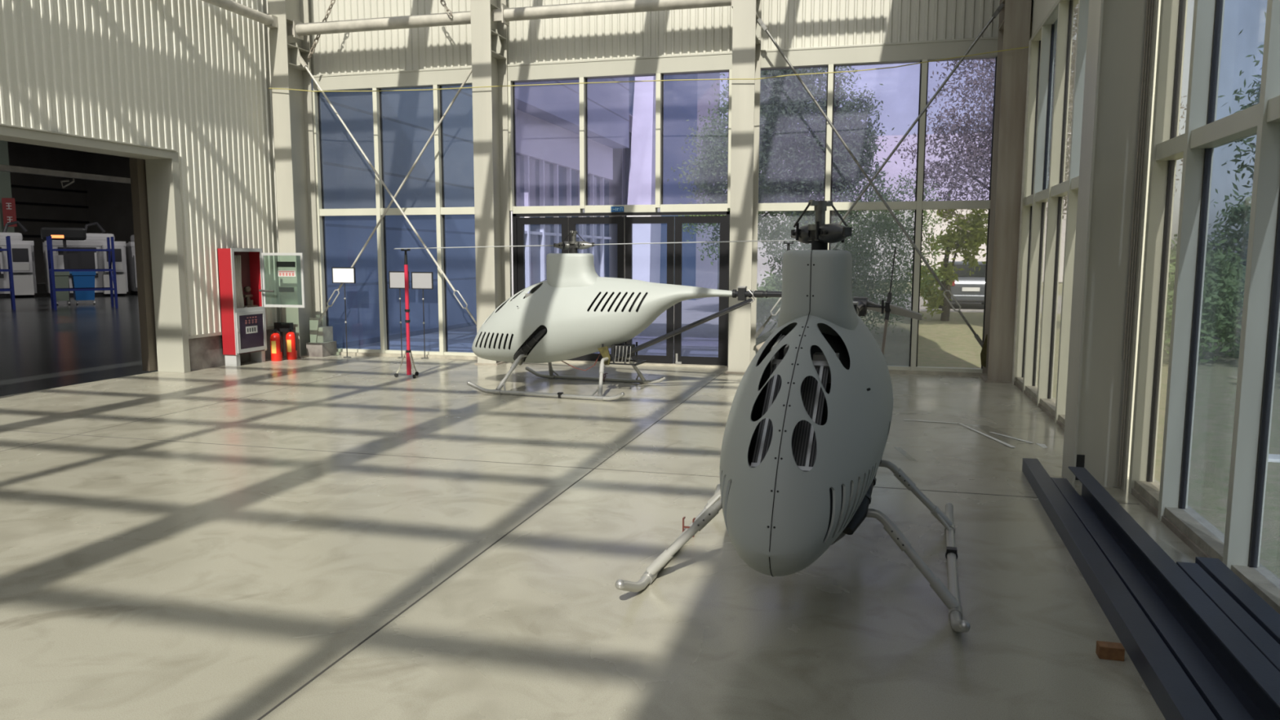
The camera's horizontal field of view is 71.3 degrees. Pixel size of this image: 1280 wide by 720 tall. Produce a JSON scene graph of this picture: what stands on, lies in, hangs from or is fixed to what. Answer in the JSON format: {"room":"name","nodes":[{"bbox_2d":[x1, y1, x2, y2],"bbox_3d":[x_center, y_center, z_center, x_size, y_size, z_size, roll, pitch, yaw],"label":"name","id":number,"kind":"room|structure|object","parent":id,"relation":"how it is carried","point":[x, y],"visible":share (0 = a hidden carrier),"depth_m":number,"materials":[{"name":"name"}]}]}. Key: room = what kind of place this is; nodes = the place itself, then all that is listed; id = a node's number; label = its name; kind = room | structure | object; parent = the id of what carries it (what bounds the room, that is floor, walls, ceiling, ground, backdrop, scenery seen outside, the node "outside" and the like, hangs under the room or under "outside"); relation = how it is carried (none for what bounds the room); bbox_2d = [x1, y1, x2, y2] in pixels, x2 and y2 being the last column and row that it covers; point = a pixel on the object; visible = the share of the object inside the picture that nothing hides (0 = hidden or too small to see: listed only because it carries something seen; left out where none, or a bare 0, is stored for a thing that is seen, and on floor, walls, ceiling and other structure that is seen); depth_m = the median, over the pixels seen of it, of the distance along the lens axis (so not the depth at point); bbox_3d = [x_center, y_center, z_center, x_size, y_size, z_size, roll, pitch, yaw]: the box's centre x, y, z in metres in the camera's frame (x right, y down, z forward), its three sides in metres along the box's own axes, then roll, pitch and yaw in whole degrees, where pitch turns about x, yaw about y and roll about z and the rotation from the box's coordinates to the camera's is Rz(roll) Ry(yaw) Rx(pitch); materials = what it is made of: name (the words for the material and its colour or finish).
{"room":"aircraft hangar","nodes":[
{"label":"aircraft hangar","id":0,"kind":"room"},
{"bbox_2d":[7,141,89,283],"bbox_3d":[-39.651,-6.191,29.617,0.320,8.500,50.000,2,7,15],"label":"wall","id":1,"kind":"structure","parent":0,"point":[41,201],"depth_m":50.83,"materials":[{"name":"grey metal"}]},
{"bbox_2d":[83,151,133,243],"bbox_3d":[-15.603,-8.411,49.096,36.400,8.500,0.200,2,7,15],"label":"wall","id":2,"kind":"structure","parent":0,"point":[109,204],"depth_m":53.10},
{"bbox_2d":[0,0,283,371],"bbox_3d":[-8.534,-2.404,4.075,0.440,7.000,22.000,2,7,15],"label":"wall","id":3,"kind":"structure","parent":0,"point":[192,78],"depth_m":12.15,"materials":[{"name":"metal"}]},
{"bbox_2d":[0,123,177,159],"bbox_3d":[-7.034,-2.492,9.705,0.460,0.120,4.800,2,7,15],"label":"trim","id":4,"kind":"structure","parent":3,"relation":"attached to","point":[12,133],"depth_m":10.59,"materials":[{"name":"beige metal"}]},
{"bbox_2d":[128,157,157,371],"bbox_3d":[-6.667,-1.328,12.511,0.120,2.880,0.880,2,7,15],"label":"door","id":5,"kind":"structure","parent":3,"relation":"in","point":[137,166],"depth_m":12.12,"materials":[{"name":"brown"}]},
{"bbox_2d":[145,151,191,373],"bbox_3d":[-6.438,-1.318,12.171,0.435,2.980,0.120,2,7,15],"label":"trim","id":6,"kind":"structure","parent":3,"relation":"attached to","point":[162,175],"depth_m":12.11,"materials":[{"name":"white paint"}]},
{"bbox_2d":[608,147,622,277],"bbox_3d":[-1.897,-6.101,29.474,0.200,8.500,31.000,2,7,15],"label":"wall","id":7,"kind":"structure","parent":0,"point":[615,184],"depth_m":32.87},
{"bbox_2d":[0,283,1279,719],"bbox_3d":[-16.801,-0.949,22.582,48.000,0.201,53.000,2,7,15],"label":"floor","id":8,"kind":"structure","parent":0,"point":[334,537],"depth_m":4.77,"materials":[{"name":"concrete"}]},
{"bbox_2d":[0,140,14,232],"bbox_3d":[-26.346,-6.990,36.709,0.560,8.500,0.560,2,7,15],"label":"column","id":9,"kind":"structure","parent":8,"relation":"on","point":[5,178],"depth_m":36.59,"materials":[{"name":"grey"}]},
{"bbox_2d":[1,197,17,226],"bbox_3d":[-25.677,-6.013,36.327,0.440,1.150,0.026,-5,8,-35],"label":"notice","id":10,"kind":"object","parent":9,"relation":"attached to","point":[9,212],"visible":0.89,"depth_m":36.32,"materials":[{"name":"red"}]},
{"bbox_2d":[0,235,15,310],"bbox_3d":[-19.261,-2.516,25.843,1.770,2.150,0.970,-5,8,-37],"label":"rack","id":11,"kind":"object","parent":8,"relation":"on","point":[10,270],"visible":1,"depth_m":25.99,"materials":[{"name":"blue metal"}]},
{"bbox_2d":[0,220,36,297],"bbox_3d":[-24.186,-3.861,34.057,1.740,2.906,2.265,-5,8,-37],"label":"machining centre","id":12,"kind":"object","parent":8,"relation":"on","point":[22,251],"visible":0.9,"depth_m":33.53,"materials":[{"name":"grey metal"}]},
{"bbox_2d":[0,231,22,240],"bbox_3d":[-24.365,-4.697,34.116,1.200,0.350,1.400,-5,8,-37],"label":"hood","id":13,"kind":"object","parent":12,"relation":"attached to","point":[14,236],"depth_m":33.73,"materials":[{"name":"grey metal"}]},
{"bbox_2d":[8,275,34,295],"bbox_3d":[-23.335,-2.830,33.670,0.750,0.750,0.300,-5,8,-37],"label":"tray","id":14,"kind":"object","parent":12,"relation":"on","point":[24,285],"depth_m":33.59,"materials":[{"name":"plastic"}]},
{"bbox_2d":[54,271,70,305],"bbox_3d":[-18.718,-2.326,28.850,0.460,1.080,0.820,-5,8,-37],"label":"bin","id":15,"kind":"object","parent":8,"relation":"on","point":[61,278],"visible":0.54,"depth_m":28.57,"materials":[{"name":"grey plastic"}]},
{"bbox_2d":[40,226,86,297],"bbox_3d":[-21.351,-3.610,33.180,1.400,2.620,0.515,-5,8,-37],"label":"display unit","id":16,"kind":"object","parent":8,"relation":"on","point":[64,233],"visible":0.84,"depth_m":32.94,"materials":[{"name":"grey plastic"}]},
{"bbox_2d":[46,235,118,310],"bbox_3d":[-16.757,-2.625,26.820,1.630,2.150,0.970,-5,8,-37],"label":"rack","id":17,"kind":"object","parent":8,"relation":"on","point":[111,257],"visible":1,"depth_m":26.71,"materials":[{"name":"blue metal"}]},
{"bbox_2d":[69,271,96,304],"bbox_3d":[-18.221,-2.369,29.223,0.660,1.080,0.820,-5,8,-37],"label":"bin","id":18,"kind":"object","parent":8,"relation":"on","point":[83,278],"visible":0.89,"depth_m":28.94,"materials":[{"name":"blue plastic"}]},
{"bbox_2d":[42,222,128,297],"bbox_3d":[-21.795,-3.975,35.074,2.640,2.906,2.265,-5,8,-37],"label":"machining centre","id":19,"kind":"object","parent":8,"relation":"on","point":[76,260],"visible":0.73,"depth_m":34.61,"materials":[{"name":"grey metal"}]},
{"bbox_2d":[52,233,114,241],"bbox_3d":[-21.974,-4.810,35.133,2.100,0.350,1.400,-5,8,-37],"label":"hood","id":20,"kind":"object","parent":19,"relation":"attached to","point":[90,237],"depth_m":34.86,"materials":[{"name":"grey metal"}]},
{"bbox_2d":[102,274,126,293],"bbox_3d":[-20.585,-2.975,34.957,0.750,0.750,0.300,-5,8,-37],"label":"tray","id":21,"kind":"object","parent":19,"relation":"on","point":[121,278],"depth_m":34.90,"materials":[{"name":"plastic"}]},
{"bbox_2d":[125,235,137,294],"bbox_3d":[-19.897,-4.236,37.350,2.640,2.906,2.265,-5,8,-37],"label":"machining centre","id":22,"kind":"object","parent":8,"relation":"on","point":[130,246],"visible":0.2,"depth_m":36.30,"materials":[{"name":"grey metal"}]},
{"bbox_2d":[130,235,134,241],"bbox_3d":[-20.076,-5.071,37.409,2.100,0.350,1.400,-5,8,-37],"label":"hood","id":23,"kind":"object","parent":22,"relation":"attached to","point":[132,239],"depth_m":36.85,"materials":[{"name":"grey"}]},
{"bbox_2d":[217,248,305,366],"bbox_3d":[-5.515,-0.780,13.076,0.945,1.705,0.670,2,7,15],"label":"tall cabinet","id":24,"kind":"object","parent":8,"relation":"on","point":[241,271],"visible":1,"depth_m":13.14,"materials":[{"name":"red metal"}]},
{"bbox_2d":[239,349,264,354],"bbox_3d":[-5.867,-0.119,13.246,0.220,0.012,0.646,2,7,15],"label":"shelf","id":25,"kind":"object","parent":24,"relation":"attached to","point":[252,351],"depth_m":13.27,"materials":[{"name":"white"}]},
{"bbox_2d":[278,271,294,275],"bbox_3d":[-5.255,-1.287,13.264,0.270,0.070,0.002,2,7,15],"label":"print","id":26,"kind":"object","parent":24,"relation":"attached to","point":[280,273],"depth_m":13.26,"materials":[{"name":"red"}]},
{"bbox_2d":[270,328,282,361],"bbox_3d":[-5.559,-0.230,13.635,0.163,0.483,0.164,-3,7,-23],"label":"fire extinguisher","id":27,"kind":"object","parent":8,"relation":"on","point":[276,347],"visible":1,"depth_m":13.58,"materials":[{"name":"red metal"}]},
{"bbox_2d":[285,328,297,359],"bbox_3d":[-5.404,-0.252,13.830,0.154,0.483,0.155,-3,7,-23],"label":"fire extinguisher","id":28,"kind":"object","parent":8,"relation":"on","point":[291,337],"visible":1,"depth_m":13.78,"materials":[{"name":"red metal"}]},
{"bbox_2d":[274,322,293,332],"bbox_3d":[-5.558,-0.513,13.920,0.280,0.140,0.090,2,7,15],"label":"box","id":29,"kind":"object","parent":28,"relation":"on","point":[281,326],"visible":0.93,"depth_m":13.88,"materials":[{"name":"black"}]},
{"bbox_2d":[267,0,337,358],"bbox_3d":[-5.290,-3.543,13.919,0.610,7.000,0.640,2,7,15],"label":"steel column","id":30,"kind":"structure","parent":8,"relation":"on","point":[292,109],"depth_m":13.99,"materials":[{"name":"beige metal"}]},
{"bbox_2d":[201,0,277,27],"bbox_3d":[-6.377,-4.736,10.316,0.150,0.160,6.610,2,7,15],"label":"beam","id":31,"kind":"structure","parent":30,"relation":"attached to","point":[269,20],"depth_m":12.83,"materials":[{"name":"metal"}]},
{"bbox_2d":[297,55,476,327],"bbox_3d":[-3.801,-2.518,13.631,3.057,4.274,0.050,2,7,15],"label":"rod","id":32,"kind":"object","parent":30,"relation":"attached to","point":[300,59],"visible":0.87,"depth_m":13.62,"materials":[{"name":"paint"}]},
{"bbox_2d":[318,68,471,326],"bbox_3d":[-3.777,-2.473,13.682,3.058,4.174,0.050,2,7,15],"label":"rod","id":33,"kind":"object","parent":30,"relation":"attached to","point":[470,71],"visible":0.85,"depth_m":13.62,"materials":[{"name":"paint"}]},
{"bbox_2d":[331,266,355,358],"bbox_3d":[-4.622,-0.743,14.009,0.400,1.420,0.120,2,7,15],"label":"display board","id":34,"kind":"object","parent":8,"relation":"on","point":[344,275],"visible":1,"depth_m":13.93,"materials":[{"name":"white"}]},
{"bbox_2d":[388,271,409,358],"bbox_3d":[-3.759,-0.712,14.012,0.340,1.360,0.120,2,7,15],"label":"display board","id":35,"kind":"object","parent":8,"relation":"on","point":[396,278],"visible":0.99,"depth_m":13.95,"materials":[{"name":"grey"}]},
{"bbox_2d":[394,248,418,378],"bbox_3d":[-3.066,-0.618,11.784,0.339,1.690,0.318,2,7,15],"label":"tripod stand","id":36,"kind":"object","parent":8,"relation":"on","point":[409,356],"visible":0.98,"depth_m":11.74,"materials":[{"name":"red metal"}]},
{"bbox_2d":[411,271,433,359],"bbox_3d":[-3.372,-0.695,13.912,0.360,1.352,0.120,2,7,15],"label":"display board","id":37,"kind":"object","parent":8,"relation":"on","point":[420,280],"visible":1,"depth_m":13.84,"materials":[{"name":"grey"}]},
{"bbox_2d":[470,0,511,364],"bbox_3d":[-2.186,-3.442,13.105,0.370,7.000,0.640,2,7,15],"label":"steel column","id":38,"kind":"structure","parent":8,"relation":"on","point":[488,37],"depth_m":13.06,"materials":[{"name":"beige metal"}]},
{"bbox_2d":[286,5,471,39],"bbox_3d":[-3.808,-5.005,13.272,3.310,0.260,0.220,2,7,15],"label":"beam","id":39,"kind":"structure","parent":38,"relation":"attached to","point":[299,28],"depth_m":13.23,"materials":[{"name":"metal"}]},
{"bbox_2d":[307,0,335,59],"bbox_3d":[-4.821,-5.125,13.601,0.591,1.024,0.071,2,7,15],"label":"chain","id":40,"kind":"object","parent":39,"relation":"hanging from","point":[327,14],"visible":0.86,"depth_m":13.63,"materials":[{"name":"paint"}]},
{"bbox_2d":[440,0,452,16],"bbox_3d":[-2.901,-5.253,12.867,0.410,0.590,0.071,2,7,15],"label":"chain","id":41,"kind":"object","parent":39,"relation":"hanging from","point":[441,1],"visible":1,"depth_m":12.85,"materials":[{"name":"paint"}]},
{"bbox_2d":[394,230,838,400],"bbox_3d":[-0.503,-0.580,10.628,5.850,1.904,1.571,3,7,20],"label":"helicopter","id":42,"kind":"object","parent":8,"relation":"on","point":[576,312],"visible":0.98,"depth_m":10.43,"materials":[{"name":"white metal"}]},
{"bbox_2d":[512,211,729,366],"bbox_3d":[-0.315,-1.060,13.278,3.310,2.236,0.140,2,7,15],"label":"trim","id":43,"kind":"structure","parent":8,"relation":"on","point":[515,216],"depth_m":13.00,"materials":[{"name":"black metal"}]},
{"bbox_2d":[516,217,569,359],"bbox_3d":[-1.472,-1.079,13.549,0.815,2.145,0.088,2,7,15],"label":"door","id":44,"kind":"structure","parent":43,"relation":"attached to","point":[564,221],"depth_m":13.52,"materials":[{"name":"black metal"}]},
{"bbox_2d":[568,216,624,361],"bbox_3d":[-0.645,-1.054,13.351,0.855,2.145,0.050,2,7,15],"label":"door","id":45,"kind":"structure","parent":43,"relation":"attached to","point":[573,221],"depth_m":13.20,"materials":[{"name":"black metal"}]},
{"bbox_2d":[625,216,674,363],"bbox_3d":[0.138,-1.028,13.146,0.735,2.145,0.050,2,7,15],"label":"door","id":46,"kind":"structure","parent":43,"relation":"attached to","point":[629,220],"depth_m":13.10,"materials":[{"name":"black metal"}]},
{"bbox_2d":[674,215,726,364],"bbox_3d":[0.871,-1.002,12.935,0.760,2.145,0.088,2,7,15],"label":"door","id":47,"kind":"structure","parent":43,"relation":"attached to","point":[679,220],"depth_m":12.93,"materials":[{"name":"black metal"}]},
{"bbox_2d":[552,360,728,368],"bbox_3d":[-0.317,0.038,13.406,3.310,0.025,0.260,2,7,15],"label":"trim","id":48,"kind":"structure","parent":8,"relation":"on","point":[673,364],"depth_m":13.14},
{"bbox_2d":[725,0,761,373],"bbox_3d":[1.445,-3.324,12.152,0.372,7.000,0.640,2,7,15],"label":"steel column","id":49,"kind":"structure","parent":8,"relation":"on","point":[746,29],"depth_m":12.03,"materials":[{"name":"beige metal"}]},
{"bbox_2d":[492,0,733,26],"bbox_3d":[-0.338,-4.892,12.362,3.670,0.260,0.220,2,7,15],"label":"beam","id":50,"kind":"structure","parent":49,"relation":"attached to","point":[505,15],"depth_m":12.37,"materials":[{"name":"metal"}]},
{"bbox_2d":[756,17,983,347],"bbox_3d":[3.049,-2.370,11.826,3.067,4.364,0.050,2,7,15],"label":"rod","id":51,"kind":"object","parent":49,"relation":"attached to","point":[980,342],"visible":1,"depth_m":11.81,"materials":[{"name":"metal"}]},
{"bbox_2d":[755,341,764,351],"bbox_3d":[1.712,-0.046,12.389,0.242,0.434,0.219,2,7,15],"label":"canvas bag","id":52,"kind":"object","parent":8,"relation":"on","point":[758,346],"visible":0.12,"depth_m":12.34,"materials":[{"name":"beige fabric"}]},
{"bbox_2d":[783,240,793,250],"bbox_3d":[1.596,-0.408,9.751,0.339,1.762,0.318,2,7,15],"label":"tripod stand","id":53,"kind":"object","parent":8,"relation":"on","point":[784,242],"visible":0.07,"depth_m":9.61,"materials":[{"name":"black metal"}]},
{"bbox_2d":[614,200,970,632],"bbox_3d":[1.196,0.015,5.582,1.560,1.894,4.622,2,7,18],"label":"helicopter","id":54,"kind":"object","parent":8,"relation":"on","point":[808,424],"visible":1,"depth_m":3.96,"materials":[{"name":"grey paint"}]},
{"bbox_2d":[903,419,957,423],"bbox_3d":[2.832,0.599,8.698,0.507,0.002,0.040,3,7,21],"label":"strap","id":55,"kind":"object","parent":8,"relation":"on","point":[904,420],"visible":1,"depth_m":8.68,"materials":[{"name":"white"}]},
{"bbox_2d":[979,0,1031,383],"bbox_3d":[4.666,-3.220,11.307,0.405,7.000,0.640,2,7,15],"label":"steel column","id":56,"kind":"structure","parent":8,"relation":"on","point":[1015,17],"depth_m":11.21,"materials":[{"name":"metal"}]},
{"bbox_2d":[754,2,1004,337],"bbox_3d":[3.092,-2.399,11.863,3.087,4.314,0.050,2,7,15],"label":"rod","id":57,"kind":"object","parent":56,"relation":"attached to","point":[1002,5],"visible":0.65,"depth_m":11.66,"materials":[{"name":"metal"}]},
{"bbox_2d":[1035,443,1048,448],"bbox_3d":[3.437,0.730,7.609,0.063,0.002,0.202,1,7,6],"label":"paper scrap","id":58,"kind":"object","parent":8,"relation":"on","point":[1043,446],"visible":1,"depth_m":7.60,"materials":[{"name":"white paper"}]},
{"bbox_2d":[1095,640,1124,661],"bbox_3d":[1.891,1.171,3.589,0.092,0.052,0.060,2,7,15],"label":"wood block","id":59,"kind":"object","parent":8,"relation":"on","point":[1104,650],"visible":1,"depth_m":3.57,"materials":[{"name":"brown wood"}]},
{"bbox_2d":[1062,0,1159,491],"bbox_3d":[3.235,-2.599,5.955,0.341,7.000,0.370,2,7,15],"label":"steel column","id":60,"kind":"structure","parent":8,"relation":"on","point":[1122,34],"depth_m":6.07,"materials":[{"name":"beige metal"}]},
{"bbox_2d":[1022,457,1217,719],"bbox_3d":[2.069,1.129,3.740,0.105,0.100,6.192,2,7,16],"label":"steel beam","id":61,"kind":"structure","parent":8,"relation":"on","point":[1175,695],"depth_m":3.82,"materials":[{"name":"grey metal"}]},
{"bbox_2d":[1050,477,1253,719],"bbox_3d":[2.100,1.166,3.429,0.098,0.100,5.601,2,7,16],"label":"steel beam","id":62,"kind":"structure","parent":8,"relation":"on","point":[1218,696],"depth_m":3.68,"materials":[{"name":"grey metal"}]},
{"bbox_2d":[1067,466,1279,719],"bbox_3d":[2.206,1.124,3.354,0.100,0.200,5.520,2,7,15],"label":"steel beam","id":63,"kind":"structure","parent":8,"relation":"on","point":[1251,677],"depth_m":3.73,"materials":[{"name":"grey metal"}]},
{"bbox_2d":[1176,561,1279,671],"bbox_3d":[2.050,1.234,2.409,0.085,0.200,3.600,2,7,15],"label":"steel beam","id":64,"kind":"structure","parent":8,"relation":"on","point":[1249,627],"depth_m":3.53,"materials":[{"name":"grey metal"}]},
{"bbox_2d":[1195,556,1279,644],"bbox_3d":[2.169,1.232,2.429,0.095,0.200,3.700,2,7,15],"label":"steel beam","id":65,"kind":"structure","parent":8,"relation":"on","point":[1258,609],"depth_m":3.72,"materials":[{"name":"grey metal"}]},
{"bbox_3d":[3.200,0.681,8.026,0.560,0.004,1.060,2,7,15],"label":"plastic sheet","id":66,"kind":"object","parent":8,"relation":"on","visible":0},
{"bbox_2d":[957,422,1015,447],"bbox_3d":[3.107,0.673,8.062,0.041,0.002,1.098,0,7,-4],"label":"strap","id":67,"kind":"object","parent":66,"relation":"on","point":[984,434],"visible":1,"depth_m":7.94,"materials":[{"name":"white"}]},
{"bbox_2d":[989,431,1034,443],"bbox_3d":[3.302,0.688,7.942,0.036,0.002,0.519,-2,7,-19],"label":"strap","id":68,"kind":"object","parent":66,"relation":"on","point":[989,432],"visible":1,"depth_m":7.91,"materials":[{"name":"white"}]},
{"bbox_2d":[308,0,999,93],"bbox_3d":[-0.272,-5.509,12.774,10.850,2.810,0.198,2,7,15],"label":"wall","id":69,"kind":"structure","parent":0,"point":[810,33],"depth_m":12.82,"materials":[{"name":"beige metal"}]},
{"bbox_2d":[311,84,511,359],"bbox_3d":[-3.600,-2.143,14.027,3.310,4.200,0.220,2,7,15],"label":"window","id":70,"kind":"structure","parent":69,"relation":"in","point":[440,211],"depth_m":14.09,"materials":[{"name":"paint"}]},
{"bbox_2d":[507,69,732,213],"bbox_3d":[-0.323,-3.147,13.049,3.400,1.965,0.160,2,7,15],"label":"window","id":71,"kind":"structure","parent":69,"relation":"in","point":[659,84],"depth_m":13.07,"materials":[{"name":"paint"}]},
{"bbox_2d":[610,206,623,212],"bbox_3d":[-0.331,-2.213,13.084,0.195,0.080,0.010,2,7,15],"label":"exit sign","id":72,"kind":"object","parent":71,"relation":"attached to","point":[613,209],"visible":1,"depth_m":13.08,"materials":[{"name":"blue plastic"}]},
{"bbox_2d":[758,57,996,376],"bbox_3d":[3.129,-1.924,12.262,3.270,4.200,0.220,2,7,15],"label":"window","id":73,"kind":"structure","parent":69,"relation":"in","point":[918,205],"depth_m":12.12,"materials":[{"name":"paint"}]},
{"bbox_2d":[1029,0,1078,41],"bbox_3d":[2.265,-2.053,1.242,0.220,7.000,22.000,2,7,15],"label":"wall","id":74,"kind":"structure","parent":0,"point":[1043,12],"depth_m":10.24,"materials":[{"name":"grey"}]},
{"bbox_2d":[268,46,1028,91],"bbox_3d":[-0.463,-3.868,12.227,10.741,0.237,0.024,2,7,15],"label":"rope","id":75,"kind":"object","parent":74,"relation":"attached to","point":[1024,46],"visible":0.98,"depth_m":12.00,"materials":[{"name":"beige"}]},
{"bbox_2d":[1011,40,1031,385],"bbox_3d":[4.698,-1.768,10.988,0.030,4.190,0.032,2,7,15],"label":"drain pipe","id":76,"kind":"object","parent":74,"relation":"attached to","point":[1029,41],"visible":1,"depth_m":10.97,"materials":[{"name":"metal"}]},
{"bbox_2d":[1014,0,1160,477],"bbox_3d":[4.192,-1.507,8.696,0.160,4.200,5.020,2,7,15],"label":"window","id":77,"kind":"structure","parent":74,"relation":"in","point":[1037,193],"depth_m":9.45,"materials":[{"name":"paint"}]},
{"bbox_2d":[1128,0,1279,614],"bbox_3d":[2.942,-0.963,3.999,0.160,4.200,3.920,2,7,15],"label":"window","id":78,"kind":"structure","parent":74,"relation":"in","point":[1238,549],"depth_m":5.14,"materials":[{"name":"paint"}]},
{"bbox_3d":[-21.888,-9.935,24.457,36.650,0.200,50.400,2,7,15],"label":"ceiling","id":79,"kind":"structure","parent":0,"visible":0},
{"bbox_2d":[0,164,130,188],"bbox_3d":[-10.161,-5.520,12.633,0.100,5.794,8.500,2,7,15],"label":"rail","id":80,"kind":"object","parent":79,"relation":"hanging from","point":[2,167],"visible":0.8,"depth_m":14.90,"materials":[{"name":"metal"}]},
{"label":"outside","id":81,"kind":"structure","parent":0,"visible":0},
{"bbox_2d":[347,306,777,362],"bbox_3d":[-0.330,-0.846,21.606,7.050,0.025,15.480,2,7,15],"label":"forecourt","id":82,"kind":"structure","parent":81,"point":[702,340],"depth_m":17.90,"materials":[{"name":"grey concrete"}]},
{"bbox_2d":[666,68,824,265],"bbox_3d":[2.794,-4.884,23.712,3.793,7.557,3.660,-5,8,-36],"label":"broadleaf tree","id":83,"kind":"object","parent":82,"relation":"on","point":[713,159],"visible":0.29,"depth_m":23.44,"materials":[{"name":"green plant"}]},
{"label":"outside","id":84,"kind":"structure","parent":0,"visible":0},
{"bbox_2d":[717,271,1279,578],"bbox_3d":[35.955,-2.469,37.004,69.400,0.190,150.000,2,7,15],"label":"ground","id":85,"kind":"structure","parent":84,"point":[951,343],"depth_m":10.66,"materials":[{"name":"beige concrete"}]},
{"bbox_2d":[311,76,629,347],"bbox_3d":[-3.093,-5.192,23.155,0.850,8.250,17.950,2,7,15],"label":"factory wing","id":86,"kind":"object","parent":85,"relation":"on","point":[547,117],"visible":0.44,"depth_m":19.06},
{"bbox_2d":[622,71,837,300],"bbox_3d":[2.655,-10.457,39.078,17.363,15.050,8.816,-5,9,-40],"label":"building","id":87,"kind":"structure","parent":85,"relation":"on","point":[683,100],"depth_m":33.24,"materials":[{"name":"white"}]},
{"bbox_2d":[755,268,782,327],"bbox_3d":[3.242,-1.453,20.988,2.304,1.448,1.830,6,9,41],"label":"bush","id":88,"kind":"object","parent":85,"relation":"on","point":[764,305],"visible":0.3,"depth_m":20.71,"materials":[{"name":"green plant"}]},
{"bbox_2d":[723,66,894,259],"bbox_3d":[3.740,-3.907,19.844,3.738,6.515,3.204,3,7,23],"label":"broadleaf tree","id":89,"kind":"object","parent":85,"relation":"on","point":[807,175],"visible":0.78,"depth_m":19.32,"materials":[{"name":"green plant"}]},
{"bbox_2d":[760,170,950,337],"bbox_3d":[4.289,-2.146,17.961,3.666,3.408,2.270,2,7,18],"label":"bush","id":90,"kind":"object","parent":85,"relation":"on","point":[857,286],"visible":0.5,"depth_m":17.68,"materials":[{"name":"green plant"}]},
{"bbox_2d":[906,208,988,320],"bbox_3d":[7.970,-2.558,23.066,2.183,3.116,1.556,2,7,15],"label":"tree","id":91,"kind":"object","parent":85,"relation":"on","point":[973,239],"visible":0.84,"depth_m":22.92,"materials":[{"name":"green plant"}]},
{"bbox_2d":[847,132,1071,282],"bbox_3d":[23.638,-10.252,61.246,18.000,9.500,8.000,2,7,15],"label":"building","id":92,"kind":"structure","parent":85,"relation":"on","point":[894,170],"depth_m":58.40,"materials":[{"name":"grey"}]},
{"bbox_2d":[891,4,1186,231],"bbox_3d":[8.087,-4.458,18.024,5.883,8.046,3.502,2,7,18],"label":"broadleaf tree","id":93,"kind":"object","parent":85,"relation":"on","point":[963,131],"visible":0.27,"depth_m":18.37,"materials":[{"name":"green plant"}]},
{"bbox_2d":[1166,220,1248,336],"bbox_3d":[11.999,-1.705,18.613,2.956,2.479,2.826,2,7,15],"label":"bush","id":94,"kind":"object","parent":85,"relation":"on","point":[1173,253],"visible":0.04,"depth_m":17.99,"materials":[{"name":"green plant"}]},
{"bbox_2d":[1163,232,1279,364],"bbox_3d":[9.220,-0.957,14.075,3.732,2.074,2.259,-4,8,-34],"label":"bush","id":95,"kind":"object","parent":85,"relation":"on","point":[1224,291],"visible":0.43,"depth_m":13.56,"materials":[{"name":"green plant"}]},
{"bbox_2d":[1214,30,1263,204],"bbox_3d":[15.548,-4.648,19.523,4.918,8.106,5.218,-2,7,-20],"label":"tree","id":96,"kind":"object","parent":85,"relation":"on","point":[1252,91],"visible":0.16,"depth_m":20.52,"materials":[{"name":"green plant"}]},
{"bbox_2d":[1253,11,1266,102],"bbox_3d":[13.444,-4.146,15.235,5.266,8.092,4.864,3,7,25],"label":"tree","id":97,"kind":"object","parent":85,"relation":"on","point":[1258,100],"visible":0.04,"depth_m":17.72,"materials":[{"name":"green plant"}]},
{"bbox_2d":[1267,453,1279,462],"bbox_3d":[5.456,0.818,7.296,0.800,0.030,0.220,2,7,15],"label":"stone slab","id":98,"kind":"object","parent":85,"relation":"on","point":[1274,458],"depth_m":7.29,"materials":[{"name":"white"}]},
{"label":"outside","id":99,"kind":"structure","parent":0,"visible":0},
{"bbox_2d":[681,293,1242,315],"bbox_3d":[33.488,-1.480,27.622,69.350,0.025,13.500,2,7,15],"label":"road","id":100,"kind":"structure","parent":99,"point":[708,302],"depth_m":30.68,"materials":[{"name":"grey asphalt"}]},
{"bbox_2d":[933,261,986,307],"bbox_3d":[10.887,-2.563,29.950,1.880,1.500,4.540,2,7,15],"label":"parked car","id":101,"kind":"object","parent":100,"relation":"on","point":[970,289],"visible":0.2,"depth_m":27.87,"materials":[{"name":"grey metal"}]},
{"bbox_2d":[1170,176,1252,279],"bbox_3d":[19.704,-3.331,25.580,8.727,4.201,3.720,2,7,15],"label":"bush","id":102,"kind":"object","parent":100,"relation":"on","point":[1234,217],"visible":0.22,"depth_m":25.90,"materials":[{"name":"green plant"}]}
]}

